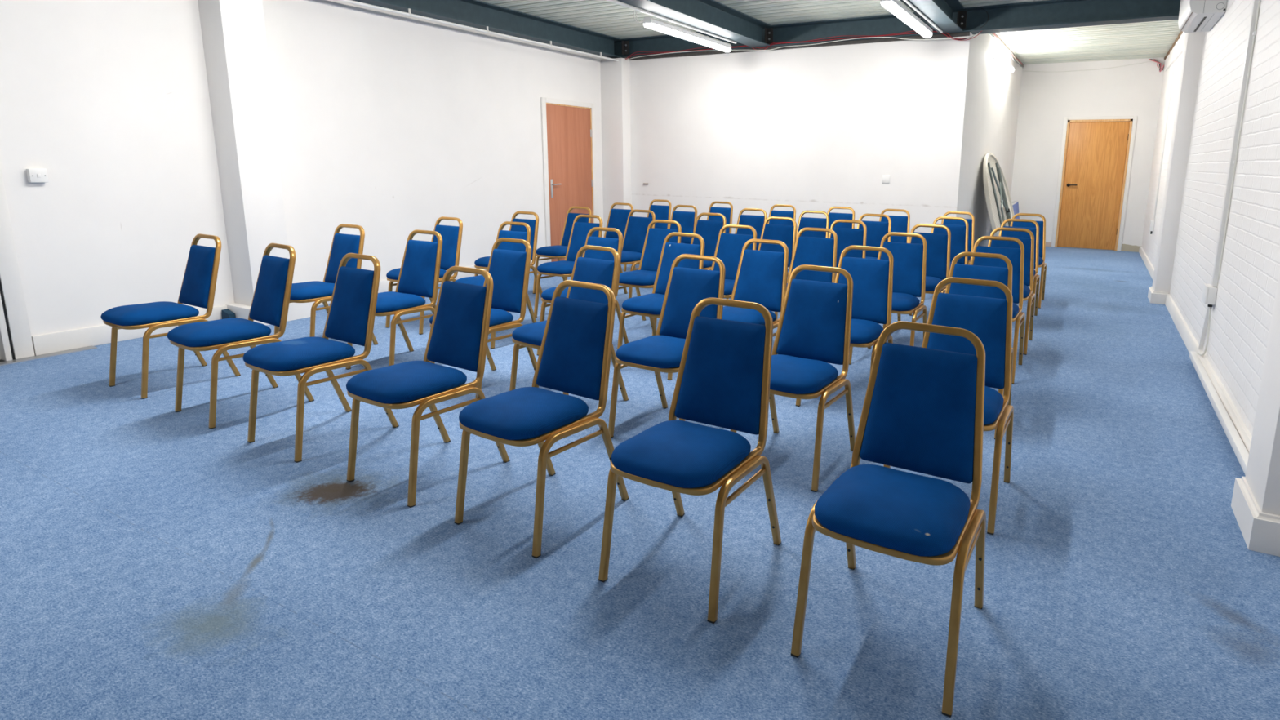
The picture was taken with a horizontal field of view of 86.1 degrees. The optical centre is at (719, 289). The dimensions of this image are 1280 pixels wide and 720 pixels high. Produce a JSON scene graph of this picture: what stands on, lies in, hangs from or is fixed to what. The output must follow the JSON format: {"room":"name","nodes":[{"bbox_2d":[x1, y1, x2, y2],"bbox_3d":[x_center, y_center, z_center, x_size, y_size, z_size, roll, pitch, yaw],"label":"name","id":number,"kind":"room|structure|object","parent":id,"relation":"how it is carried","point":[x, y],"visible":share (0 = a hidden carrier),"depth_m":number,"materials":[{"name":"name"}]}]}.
{"room":"community hall","nodes":[
{"label":"community hall","id":0,"kind":"room"},
{"bbox_2d":[0,0,603,355],"bbox_3d":[-4.856,-0.890,3.650,0.140,2.900,13.950,6,12,28],"label":"wall","id":1,"kind":"structure","parent":0,"point":[389,128],"depth_m":5.42,"materials":[{"name":"paint"}]},
{"bbox_2d":[0,164,35,360],"bbox_3d":[-4.797,-0.535,3.825,0.170,2.140,1.080,6,12,28],"label":"door","id":2,"kind":"structure","parent":1,"relation":"in","point":[15,339],"depth_m":4.32,"materials":[{"name":"white paint"}]},
{"bbox_2d":[26,168,48,182],"bbox_3d":[-4.382,-0.730,4.371,0.051,0.086,0.086,6,12,28],"label":"light switch","id":3,"kind":"object","parent":1,"relation":"attached to","point":[34,175],"visible":1,"depth_m":4.35,"materials":[{"name":"white plastic"}]},
{"bbox_2d":[197,0,288,306],"bbox_3d":[-3.699,-1.187,5.308,0.305,2.900,0.300,6,12,28],"label":"column","id":4,"kind":"structure","parent":1,"relation":"attached to","point":[233,35],"depth_m":5.21,"materials":[{"name":"white paint"}]},
{"bbox_2d":[31,255,546,355],"bbox_3d":[-4.723,0.520,3.629,0.390,0.140,13.600,6,12,28],"label":"baseboard","id":5,"kind":"structure","parent":1,"relation":"attached to","point":[49,343],"depth_m":4.84,"materials":[{"name":"white paint"}]},
{"bbox_2d":[305,0,600,62],"bbox_3d":[-2.654,-2.719,7.221,0.029,0.032,4.400,6,12,28],"label":"trunking","id":6,"kind":"object","parent":1,"relation":"attached to","point":[322,2],"visible":1,"depth_m":6.90,"materials":[{"name":"white plastic"}]},
{"bbox_2d":[540,97,597,262],"bbox_3d":[-1.914,-1.395,8.850,0.068,2.048,1.004,6,12,28],"label":"door","id":7,"kind":"structure","parent":1,"relation":"in","point":[568,133],"depth_m":8.75,"materials":[{"name":"brown wood"}]},
{"bbox_2d":[0,246,1279,719],"bbox_3d":[-0.750,0.591,4.208,6.833,0.120,18.575,6,12,28],"label":"floor","id":8,"kind":"structure","parent":0,"point":[157,562],"depth_m":2.25,"materials":[{"name":"blue carpet"}]},
{"bbox_2d":[0,345,97,365],"bbox_3d":[-4.639,0.508,4.060,0.084,0.007,1.430,6,12,28],"label":"threshold strip","id":9,"kind":"object","parent":8,"relation":"on","point":[87,348],"visible":1,"depth_m":4.45,"materials":[{"name":"silver metal"}]},
{"bbox_2d":[100,233,240,399],"bbox_3d":[-3.191,0.125,3.928,0.419,0.842,0.534,7,12,29],"label":"banquet chair","id":10,"kind":"object","parent":8,"relation":"on","point":[197,289],"visible":0.98,"depth_m":3.89,"materials":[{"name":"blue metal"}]},
{"bbox_2d":[221,308,235,319],"bbox_3d":[-3.883,0.217,5.380,0.120,0.110,0.045,6,12,28],"label":"carpet offcut","id":11,"kind":"object","parent":8,"relation":"on","point":[226,313],"visible":0.57,"depth_m":5.36,"materials":[{"name":"blue carpet"}]},
{"bbox_2d":[167,243,314,429],"bbox_3d":[-2.509,0.207,3.537,0.419,0.842,0.534,7,13,32],"label":"banquet chair","id":12,"kind":"object","parent":8,"relation":"on","point":[270,302],"visible":0.94,"depth_m":3.51,"materials":[{"name":"blue fabric"}]},
{"bbox_2d":[242,253,399,462],"bbox_3d":[-1.883,0.281,3.183,0.419,0.842,0.534,7,12,30],"label":"banquet chair","id":13,"kind":"object","parent":8,"relation":"on","point":[350,318],"visible":0.99,"depth_m":3.16,"materials":[{"name":"blue fabric"}]},
{"bbox_2d":[274,223,377,345],"bbox_3d":[-2.720,-0.003,4.643,0.419,0.842,0.534,6,12,27],"label":"banquet chair","id":14,"kind":"object","parent":8,"relation":"on","point":[342,244],"visible":0.58,"depth_m":4.70,"materials":[{"name":"blue fabric"}]},
{"bbox_2d":[345,229,442,369],"bbox_3d":[-2.042,0.068,4.307,0.419,0.842,0.534,6,12,26],"label":"banquet chair","id":15,"kind":"object","parent":8,"relation":"on","point":[419,274],"visible":0.72,"depth_m":4.37,"materials":[{"name":"blue fabric"}]},
{"bbox_2d":[385,216,462,334],"bbox_3d":[-2.307,-0.131,5.351,0.419,0.842,0.534,7,12,29],"label":"banquet chair","id":16,"kind":"object","parent":8,"relation":"on","point":[451,236],"visible":0.52,"depth_m":5.40,"materials":[{"name":"blue fabric"}]},
{"bbox_2d":[346,266,510,507],"bbox_3d":[-1.222,0.357,2.815,0.419,0.842,0.534,7,12,30],"label":"banquet chair","id":17,"kind":"object","parent":8,"relation":"on","point":[458,337],"visible":1,"depth_m":2.80,"materials":[{"name":"blue fabric"}]},
{"bbox_2d":[429,237,537,398],"bbox_3d":[-1.363,0.150,3.912,0.419,0.842,0.534,7,12,29],"label":"banquet chair","id":18,"kind":"object","parent":8,"relation":"on","point":[509,270],"visible":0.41,"depth_m":3.98,"materials":[{"name":"blue fabric"}]},
{"bbox_2d":[454,221,536,348],"bbox_3d":[-1.659,-0.055,4.987,0.419,0.842,0.534,6,12,26],"label":"banquet chair","id":19,"kind":"object","parent":8,"relation":"on","point":[479,280],"visible":0.18,"depth_m":5.07,"materials":[{"name":"blue fabric"}]},
{"bbox_2d":[474,211,542,312],"bbox_3d":[-1.877,-0.252,6.025,0.419,0.842,0.534,6,12,27],"label":"banquet chair","id":20,"kind":"object","parent":8,"relation":"on","point":[482,262],"visible":0.44,"depth_m":6.08,"materials":[{"name":"blue fabric"}]},
{"bbox_2d":[454,280,629,558],"bbox_3d":[-0.656,0.424,2.497,0.419,0.842,0.534,7,12,31],"label":"banquet chair","id":21,"kind":"object","parent":8,"relation":"on","point":[574,357],"visible":1,"depth_m":2.50,"materials":[{"name":"blue fabric"}]},
{"bbox_2d":[533,206,591,293],"bbox_3d":[-1.545,-0.387,6.768,0.419,0.842,0.534,7,12,29],"label":"banquet chair","id":22,"kind":"object","parent":8,"relation":"on","point":[557,251],"visible":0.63,"depth_m":6.82,"materials":[{"name":"blue fabric"}]},
{"bbox_2d":[533,214,602,317],"bbox_3d":[-1.258,-0.192,5.746,0.419,0.842,0.534,6,12,28],"label":"banquet chair","id":23,"kind":"object","parent":8,"relation":"on","point":[580,230],"visible":0.64,"depth_m":5.81,"materials":[{"name":"blue fabric"}]},
{"bbox_2d":[509,244,628,400],"bbox_3d":[-0.808,0.214,3.609,0.419,0.842,0.534,8,13,33],"label":"banquet chair","id":24,"kind":"object","parent":8,"relation":"on","point":[603,272],"visible":0.37,"depth_m":3.66,"materials":[{"name":"blue fabric"}]},
{"bbox_2d":[537,226,628,355],"bbox_3d":[-0.933,0.018,4.643,0.419,0.842,0.534,7,12,30],"label":"banquet chair","id":25,"kind":"object","parent":8,"relation":"on","point":[615,243],"visible":0.33,"depth_m":4.71,"materials":[{"name":"blue fabric"}]},
{"bbox_2d":[604,202,635,271],"bbox_3d":[-1.212,-0.512,7.455,0.419,0.842,0.534,6,12,28],"label":"banquet chair","id":26,"kind":"object","parent":8,"relation":"on","point":[617,218],"visible":0.2,"depth_m":7.57,"materials":[{"name":"blue fabric"}]},
{"bbox_2d":[619,209,655,298],"bbox_3d":[-0.874,-0.316,6.429,0.419,0.842,0.534,7,12,29],"label":"banquet chair","id":27,"kind":"object","parent":8,"relation":"on","point":[635,233],"visible":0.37,"depth_m":6.52,"materials":[{"name":"blue fabric"}]},
{"bbox_2d":[623,199,671,271],"bbox_3d":[-0.846,-0.645,8.190,0.419,0.842,0.534,7,12,29],"label":"banquet chair","id":28,"kind":"object","parent":8,"relation":"on","point":[661,212],"visible":0.21,"depth_m":8.27,"materials":[{"name":"blue fabric"}]},
{"bbox_2d":[618,219,681,335],"bbox_3d":[-0.556,-0.099,5.296,0.419,0.842,0.535,6,12,27],"label":"banquet chair","id":29,"kind":"object","parent":8,"relation":"on","point":[645,277],"visible":0.59,"depth_m":5.40,"materials":[{"name":"blue fabric"}]},
{"bbox_2d":[617,231,704,380],"bbox_3d":[-0.357,0.081,4.349,0.419,0.842,0.534,7,12,29],"label":"banquet chair","id":30,"kind":"object","parent":8,"relation":"on","point":[650,305],"visible":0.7,"depth_m":4.41,"materials":[{"name":"fabric"}]},
{"bbox_2d":[608,253,725,438],"bbox_3d":[-0.232,0.280,3.292,0.419,0.842,0.534,7,12,29],"label":"banquet chair","id":31,"kind":"object","parent":8,"relation":"on","point":[662,352],"visible":0.62,"depth_m":3.35,"materials":[{"name":"blue fabric"}]},
{"bbox_2d":[668,204,697,244],"bbox_3d":[-0.499,-0.459,7.219,0.419,0.842,0.534,7,12,29],"label":"banquet chair","id":32,"kind":"object","parent":8,"relation":"on","point":[686,220],"visible":0.23,"depth_m":7.30,"materials":[{"name":"blue fabric"}]},
{"bbox_2d":[598,297,781,623],"bbox_3d":[-0.079,0.489,2.185,0.419,0.842,0.534,6,12,28],"label":"banquet chair","id":33,"kind":"object","parent":8,"relation":"on","point":[723,380],"visible":1,"depth_m":2.22,"materials":[{"name":"blue fabric"}]},
{"bbox_2d":[690,213,728,299],"bbox_3d":[-0.198,-0.248,6.114,0.419,0.842,0.534,6,12,28],"label":"banquet chair","id":34,"kind":"object","parent":8,"relation":"on","point":[709,230],"visible":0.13,"depth_m":6.21,"materials":[{"name":"blue fabric"}]},
{"bbox_2d":[706,201,733,233],"bbox_3d":[-0.101,-0.590,7.942,0.419,0.842,0.535,6,12,28],"label":"banquet chair","id":35,"kind":"object","parent":8,"relation":"on","point":[727,212],"visible":0.16,"depth_m":8.03,"materials":[{"name":"blue fabric"}]},
{"bbox_2d":[711,224,756,297],"bbox_3d":[0.019,-0.031,4.967,0.419,0.842,0.534,6,12,27],"label":"banquet chair","id":36,"kind":"object","parent":8,"relation":"on","point":[729,246],"visible":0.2,"depth_m":5.08,"materials":[{"name":"blue fabric"}]},
{"bbox_2d":[734,208,766,250],"bbox_3d":[0.222,-0.372,6.803,0.419,0.842,0.534,6,12,27],"label":"banquet chair","id":37,"kind":"object","parent":8,"relation":"on","point":[757,222],"visible":0.14,"depth_m":6.91,"materials":[{"name":"blue fabric"}]},
{"bbox_2d":[722,238,788,336],"bbox_3d":[0.155,0.148,4.024,0.419,0.842,0.534,7,12,29],"label":"banquet chair","id":38,"kind":"object","parent":8,"relation":"on","point":[761,277],"visible":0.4,"depth_m":4.10,"materials":[{"name":"blue fabric"}]},
{"bbox_2d":[757,216,796,319],"bbox_3d":[0.403,-0.178,5.776,0.419,0.842,0.534,7,12,29],"label":"banquet chair","id":39,"kind":"object","parent":8,"relation":"on","point":[786,234],"visible":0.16,"depth_m":5.87,"materials":[{"name":"blue fabric"}]},
{"bbox_2d":[767,204,795,225],"bbox_3d":[0.592,-0.496,7.486,0.419,0.842,0.535,6,12,28],"label":"banquet chair","id":40,"kind":"object","parent":8,"relation":"on","point":[772,213],"visible":0.09,"depth_m":7.60,"materials":[{"name":"blue fabric"}]},
{"bbox_2d":[730,264,855,492],"bbox_3d":[0.336,0.346,2.975,0.419,0.842,0.534,7,12,30],"label":"banquet chair","id":41,"kind":"object","parent":8,"relation":"on","point":[813,332],"visible":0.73,"depth_m":3.03,"materials":[{"name":"fabric"}]},
{"bbox_2d":[788,210,829,267],"bbox_3d":[0.813,-0.322,6.573,0.419,0.842,0.535,6,12,28],"label":"banquet chair","id":42,"kind":"object","parent":8,"relation":"on","point":[803,222],"visible":0.16,"depth_m":6.68,"materials":[{"name":"blue fabric"}]},
{"bbox_2d":[786,226,837,284],"bbox_3d":[0.587,0.007,4.803,0.419,0.842,0.534,6,12,28],"label":"banquet chair","id":43,"kind":"object","parent":8,"relation":"on","point":[810,251],"visible":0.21,"depth_m":4.90,"materials":[{"name":"blue fabric"}]},
{"bbox_2d":[826,206,854,234],"bbox_3d":[1.198,-0.444,7.249,0.419,0.842,0.534,7,12,29],"label":"banquet chair","id":44,"kind":"object","parent":8,"relation":"on","point":[833,216],"visible":0.12,"depth_m":7.35,"materials":[{"name":"blue fabric"}]},
{"bbox_2d":[795,244,893,406],"bbox_3d":[0.719,0.206,3.747,0.419,0.842,0.534,6,12,28],"label":"banquet chair","id":45,"kind":"object","parent":8,"relation":"on","point":[873,278],"visible":0.48,"depth_m":3.81,"materials":[{"name":"blue fabric"}]},
{"bbox_2d":[828,219,866,273],"bbox_3d":[0.954,-0.126,5.535,0.419,0.842,0.534,6,12,28],"label":"banquet chair","id":46,"kind":"object","parent":8,"relation":"on","point":[846,237],"visible":0.16,"depth_m":5.63,"materials":[{"name":"blue fabric"}]},
{"bbox_2d":[857,213,891,259],"bbox_3d":[1.339,-0.256,6.256,0.419,0.842,0.535,6,12,28],"label":"banquet chair","id":47,"kind":"object","parent":8,"relation":"on","point":[876,230],"visible":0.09,"depth_m":6.35,"materials":[{"name":"blue fabric"}]},
{"bbox_2d":[848,231,926,364],"bbox_3d":[1.146,0.065,4.530,0.419,0.842,0.534,6,12,28],"label":"banquet chair","id":48,"kind":"object","parent":8,"relation":"on","point":[909,266],"visible":0.57,"depth_m":4.59,"materials":[{"name":"blue fabric"}]},
{"bbox_2d":[791,320,986,717],"bbox_3d":[0.497,0.556,1.865,0.419,0.842,0.534,7,12,29],"label":"banquet chair","id":49,"kind":"object","parent":8,"relation":"on","point":[922,411],"visible":1,"depth_m":1.90,"materials":[{"name":"blue fabric"}]},
{"bbox_2d":[879,208,910,243],"bbox_3d":[1.715,-0.387,6.975,0.419,0.842,0.534,6,12,28],"label":"banquet chair","id":50,"kind":"object","parent":8,"relation":"on","point":[900,224],"visible":0.14,"depth_m":7.05,"materials":[{"name":"blue fabric"}]},
{"bbox_2d":[883,223,951,328],"bbox_3d":[1.539,-0.059,5.215,0.419,0.842,0.534,6,12,28],"label":"banquet chair","id":51,"kind":"object","parent":8,"relation":"on","point":[938,245],"visible":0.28,"depth_m":5.28,"materials":[{"name":"blue fabric"}]},
{"bbox_2d":[909,216,968,315],"bbox_3d":[1.968,-0.202,6.007,0.419,0.842,0.534,6,12,28],"label":"banquet chair","id":52,"kind":"object","parent":8,"relation":"on","point":[959,233],"visible":0.24,"depth_m":6.08,"materials":[{"name":"blue fabric"}]},
{"bbox_2d":[883,277,1013,534],"bbox_3d":[0.924,0.410,2.673,0.419,0.842,0.535,7,12,29],"label":"banquet chair","id":53,"kind":"object","parent":8,"relation":"on","point":[990,319],"visible":0.49,"depth_m":2.74,"materials":[{"name":"blue fabric"}]},
{"bbox_2d":[941,211,974,264],"bbox_3d":[2.279,-0.327,6.696,0.419,0.842,0.534,6,12,28],"label":"banquet chair","id":54,"kind":"object","parent":8,"relation":"on","point":[971,222],"visible":0.14,"depth_m":6.76,"materials":[{"name":"blue fabric"}]},
{"bbox_2d":[945,251,1013,439],"bbox_3d":[1.288,0.256,3.516,0.419,0.842,0.534,6,12,28],"label":"banquet chair","id":55,"kind":"object","parent":8,"relation":"on","point":[1003,275],"visible":0.16,"depth_m":3.63,"materials":[{"name":"blue fabric"}]},
{"bbox_2d":[969,235,1025,384],"bbox_3d":[1.723,0.104,4.355,0.419,0.842,0.534,7,12,29],"label":"banquet chair","id":56,"kind":"object","parent":8,"relation":"on","point":[1016,255],"visible":0.4,"depth_m":4.41,"materials":[{"name":"blue fabric"}]},
{"bbox_2d":[982,152,1014,235],"bbox_3d":[3.635,-1.019,8.782,0.458,1.452,1.502,7,12,31],"label":"folding table","id":57,"kind":"object","parent":8,"relation":"on","point":[997,197],"visible":0.66,"depth_m":8.58,"materials":[{"name":"beige plastic"}]},
{"bbox_2d":[987,226,1035,355],"bbox_3d":[2.087,-0.012,4.998,0.419,0.842,0.534,6,12,28],"label":"banquet chair","id":58,"kind":"object","parent":8,"relation":"on","point":[1028,243],"visible":0.37,"depth_m":5.05,"materials":[{"name":"blue fabric"}]},
{"bbox_2d":[1012,200,1019,218],"bbox_3d":[4.459,-0.945,10.317,0.191,0.797,1.724,6,12,26],"label":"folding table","id":59,"kind":"object","parent":8,"relation":"on","point":[1015,204],"visible":0.13,"depth_m":10.59,"materials":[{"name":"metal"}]},
{"bbox_2d":[999,218,1039,324],"bbox_3d":[2.519,-0.165,5.843,0.419,0.842,0.534,7,12,28],"label":"banquet chair","id":60,"kind":"object","parent":8,"relation":"on","point":[1035,231],"visible":0.37,"depth_m":5.92,"materials":[{"name":"blue fabric"}]},
{"bbox_2d":[1010,213,1046,308],"bbox_3d":[2.921,-0.294,6.559,0.419,0.842,0.535,6,12,28],"label":"banquet chair","id":61,"kind":"object","parent":8,"relation":"on","point":[1042,245],"visible":0.38,"depth_m":6.61,"materials":[{"name":"blue fabric"}]},
{"bbox_2d":[624,31,970,233],"bbox_3d":[0.564,-1.614,8.500,4.705,2.665,0.140,6,12,28],"label":"wall","id":62,"kind":"structure","parent":0,"point":[818,128],"depth_m":8.11,"materials":[{"name":"paint"}]},
{"bbox_2d":[600,57,631,237],"bbox_3d":[-1.425,-1.791,9.387,0.366,2.640,0.190,6,12,28],"label":"column","id":63,"kind":"structure","parent":62,"relation":"attached to","point":[615,75],"depth_m":9.24,"materials":[{"name":"white paint"}]},
{"bbox_2d":[628,31,969,60],"bbox_3d":[0.695,-2.874,8.102,4.340,0.036,0.027,6,12,28],"label":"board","id":64,"kind":"object","parent":62,"relation":"attached to","point":[965,33],"visible":0.96,"depth_m":7.87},
{"bbox_2d":[881,175,889,183],"bbox_3d":[1.891,-1.250,7.746,0.086,0.092,0.009,6,12,28],"label":"blank plate","id":65,"kind":"object","parent":62,"relation":"attached to","point":[886,179],"visible":1,"depth_m":7.74,"materials":[{"name":"white plastic"}]},
{"bbox_2d":[477,0,1181,64],"bbox_3d":[-0.739,-2.385,3.749,7.008,0.100,18.722,6,12,28],"label":"ceiling","id":66,"kind":"structure","parent":0,"point":[1152,39],"depth_m":7.92,"materials":[{"name":"white paint"}]},
{"bbox_2d":[352,0,621,57],"bbox_3d":[-4.703,-2.162,3.211,0.235,0.235,13.735,6,12,28],"label":"steel beam","id":67,"kind":"structure","parent":66,"relation":"attached to","point":[477,14],"depth_m":7.45,"materials":[{"name":"blue paint"}]},
{"bbox_2d":[337,0,617,61],"bbox_3d":[-4.582,-2.004,3.219,0.034,0.072,13.775,6,12,28],"label":"conduit","id":68,"kind":"object","parent":67,"relation":"attached to","point":[409,14],"visible":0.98,"depth_m":6.86,"materials":[{"name":"white plastic"}]},
{"bbox_2d":[617,0,771,47],"bbox_3d":[-2.779,-1.946,2.187,0.240,0.235,13.735,6,12,28],"label":"steel beam","id":69,"kind":"structure","parent":66,"relation":"attached to","point":[712,16],"depth_m":7.02,"materials":[{"name":"blue paint"}]},
{"bbox_2d":[605,0,736,44],"bbox_3d":[-3.027,-1.764,2.117,0.113,0.110,13.280,6,12,28],"label":"conduit","id":70,"kind":"object","parent":69,"relation":"attached to","point":[612,1],"visible":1,"depth_m":6.51,"materials":[{"name":"white plastic"}]},
{"bbox_2d":[643,16,731,52],"bbox_3d":[-0.296,-2.649,7.122,0.094,0.094,1.628,6,12,28],"label":"strip light","id":71,"kind":"object","parent":69,"relation":"attached to","point":[649,22],"visible":1,"depth_m":6.95,"materials":[{"name":"white plastic"}]},
{"bbox_2d":[612,0,1180,58],"bbox_3d":[1.397,-2.939,7.751,6.610,0.235,0.255,6,12,28],"label":"steel beam","id":72,"kind":"structure","parent":66,"relation":"attached to","point":[1047,14],"depth_m":7.05,"materials":[{"name":"blue paint"}]},
{"bbox_2d":[625,28,982,60],"bbox_3d":[0.686,-2.858,8.023,4.544,0.147,0.114,6,12,27],"label":"cable bundle","id":73,"kind":"object","parent":72,"relation":"attached to","point":[892,34],"visible":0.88,"depth_m":7.81,"materials":[{"name":"red"}]},
{"bbox_2d":[900,0,964,33],"bbox_3d":[-0.860,-1.732,1.165,0.240,0.235,13.735,6,12,28],"label":"steel beam","id":74,"kind":"structure","parent":66,"relation":"attached to","point":[940,12],"depth_m":6.52,"materials":[{"name":"blue paint"}]},
{"bbox_2d":[880,0,933,37],"bbox_3d":[1.702,-2.435,6.109,0.094,0.094,1.558,6,12,28],"label":"strip light","id":75,"kind":"object","parent":74,"relation":"attached to","point":[895,7],"visible":1,"depth_m":5.94,"materials":[{"name":"white plastic"}]},
{"bbox_2d":[902,0,942,33],"bbox_3d":[-0.949,-1.602,1.172,0.035,0.031,13.580,6,12,28],"label":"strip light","id":76,"kind":"object","parent":74,"relation":"attached to","point":[907,2],"visible":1,"depth_m":6.24,"materials":[{"name":"white plastic"}]},
{"bbox_2d":[1148,58,1164,71],"bbox_3d":[6.479,-3.320,10.088,0.071,0.199,0.217,-9,14,-41],"label":"knot","id":77,"kind":"object","parent":66,"relation":"hanging from","point":[1158,64],"visible":1,"depth_m":10.06,"materials":[{"name":"red"}]},
{"bbox_2d":[956,32,1022,246],"bbox_3d":[3.670,-1.825,9.313,0.140,2.855,4.575,7,12,29],"label":"wall","id":78,"kind":"structure","parent":0,"point":[992,100],"depth_m":8.50,"materials":[{"name":"paint"}]},
{"bbox_2d":[991,51,1013,72],"bbox_3d":[3.770,-3.004,9.027,0.068,0.072,1.556,7,12,29],"label":"strip light","id":79,"kind":"object","parent":78,"relation":"attached to","point":[996,55],"visible":1,"depth_m":8.84,"materials":[{"name":"white plastic"}]},
{"bbox_2d":[988,32,1022,68],"bbox_3d":[3.734,-3.166,8.909,0.021,0.093,3.962,7,12,29],"label":"cable bundle","id":80,"kind":"object","parent":78,"relation":"attached to","point":[991,34],"visible":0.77,"depth_m":8.99,"materials":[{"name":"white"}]},
{"bbox_2d":[990,32,1023,67],"bbox_3d":[3.787,-3.244,9.076,0.049,0.065,4.406,7,12,29],"label":"ceiling light","id":81,"kind":"object","parent":78,"relation":"attached to","point":[1002,41],"visible":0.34,"depth_m":9.37,"materials":[{"name":"white plastic"}]},
{"bbox_2d":[1010,57,1164,252],"bbox_3d":[5.730,-2.111,10.848,2.188,2.900,0.140,6,12,28],"label":"wall","id":82,"kind":"structure","parent":0,"point":[1049,95],"depth_m":10.67,"materials":[{"name":"paint"}]},
{"bbox_2d":[1026,61,1151,71],"bbox_3d":[5.677,-3.439,10.538,1.796,0.103,0.017,6,12,28],"label":"cable","id":83,"kind":"object","parent":82,"relation":"attached to","point":[1148,61],"visible":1,"depth_m":10.50,"materials":[{"name":"white plastic"}]},
{"bbox_2d":[1051,115,1137,251],"bbox_3d":[5.904,-1.670,10.776,0.996,2.065,0.156,6,12,28],"label":"door","id":84,"kind":"structure","parent":82,"relation":"in","point":[1092,189],"depth_m":10.75,"materials":[{"name":"brown wood"}]},
{"bbox_2d":[1141,0,1279,435],"bbox_3d":[2.267,-0.572,2.412,0.120,2.900,18.515,6,12,28],"label":"wall","id":85,"kind":"structure","parent":0,"point":[1241,315],"depth_m":4.09,"materials":[{"name":"white paint"}]},
{"bbox_2d":[1149,71,1173,234],"bbox_3d":[5.678,-1.729,8.754,0.044,2.040,0.090,6,12,28],"label":"alcove trunking","id":86,"kind":"object","parent":85,"relation":"attached to","point":[1152,222],"visible":1,"depth_m":8.74,"materials":[{"name":"white plastic"}]},
{"bbox_2d":[1164,31,1182,59],"bbox_3d":[5.554,-3.065,8.196,0.045,0.050,4.295,6,12,28],"label":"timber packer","id":87,"kind":"object","parent":85,"relation":"attached to","point":[1181,32],"visible":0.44,"depth_m":8.85,"materials":[{"name":"beige wood"}]},
{"bbox_2d":[1164,48,1183,71],"bbox_3d":[5.433,-2.741,8.058,0.022,0.182,3.821,6,12,28],"label":"high trunking","id":88,"kind":"object","parent":85,"relation":"attached to","point":[1181,51],"visible":0.5,"depth_m":8.48,"materials":[{"name":"white plastic"}]},
{"bbox_2d":[1151,31,1204,293],"bbox_3d":[4.385,-1.310,6.487,0.136,2.900,0.305,6,12,28],"label":"pillar","id":89,"kind":"structure","parent":85,"relation":"attached to","point":[1193,42],"depth_m":6.40,"materials":[{"name":"white paint"}]},
{"bbox_2d":[1138,246,1252,475],"bbox_3d":[4.284,0.081,6.621,0.155,0.115,9.235,6,12,28],"label":"baseboard","id":90,"kind":"structure","parent":85,"relation":"attached to","point":[1190,342],"depth_m":3.89,"materials":[{"name":"white paint"}]},
{"bbox_2d":[1177,0,1226,32],"bbox_3d":[3.914,-2.329,5.523,0.239,0.333,0.863,6,12,28],"label":"air conditioner","id":91,"kind":"object","parent":85,"relation":"attached to","point":[1194,15],"visible":1,"depth_m":5.35,"materials":[{"name":"plastic"}]},
{"bbox_2d":[1198,306,1208,350],"bbox_3d":[3.194,0.240,4.479,0.018,0.351,0.137,6,12,27],"label":"sloping trunking","id":92,"kind":"object","parent":85,"relation":"attached to","point":[1206,320],"visible":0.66,"depth_m":4.49,"materials":[{"name":"white plastic"}]},
{"bbox_2d":[1201,284,1217,306],"bbox_3d":[3.133,0.040,4.355,0.056,0.128,0.150,6,12,28],"label":"box","id":93,"kind":"object","parent":85,"relation":"attached to","point":[1209,292],"visible":0.98,"depth_m":4.29,"materials":[{"name":"white plastic"}]},
{"bbox_2d":[1196,306,1211,355],"bbox_3d":[3.136,0.269,4.402,0.016,0.346,0.139,4,11,17],"label":"lead","id":94,"kind":"object","parent":93,"relation":"hanging from","point":[1210,308],"visible":1,"depth_m":4.35,"materials":[{"name":"white"}]},
{"bbox_2d":[1211,0,1258,286],"bbox_3d":[3.134,-1.153,4.076,0.027,2.310,0.082,6,12,28],"label":"cable trunking","id":95,"kind":"object","parent":85,"relation":"attached to","point":[1255,6],"visible":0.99,"depth_m":4.13,"materials":[{"name":"white plastic"}]},
{"bbox_2d":[1217,0,1261,279],"bbox_3d":[3.124,-1.171,4.038,0.012,2.260,0.021,6,12,28],"label":"cable","id":96,"kind":"object","parent":85,"relation":"attached to","point":[1259,3],"visible":1,"depth_m":4.08,"materials":[{"name":"white plastic"}]},
{"bbox_2d":[1231,475,1279,556],"bbox_3d":[1.992,0.820,2.474,0.150,0.135,0.355,6,12,28],"label":"baseboard","id":97,"kind":"structure","parent":85,"relation":"attached to","point":[1260,531],"depth_m":2.36,"materials":[{"name":"white paint"}]},
{"bbox_2d":[1244,269,1279,515],"bbox_3d":[2.024,-0.538,2.214,0.136,2.900,0.300,6,12,28],"label":"pillar","id":98,"kind":"structure","parent":85,"relation":"attached to","point":[1262,477],"depth_m":2.40,"materials":[{"name":"white paint"}]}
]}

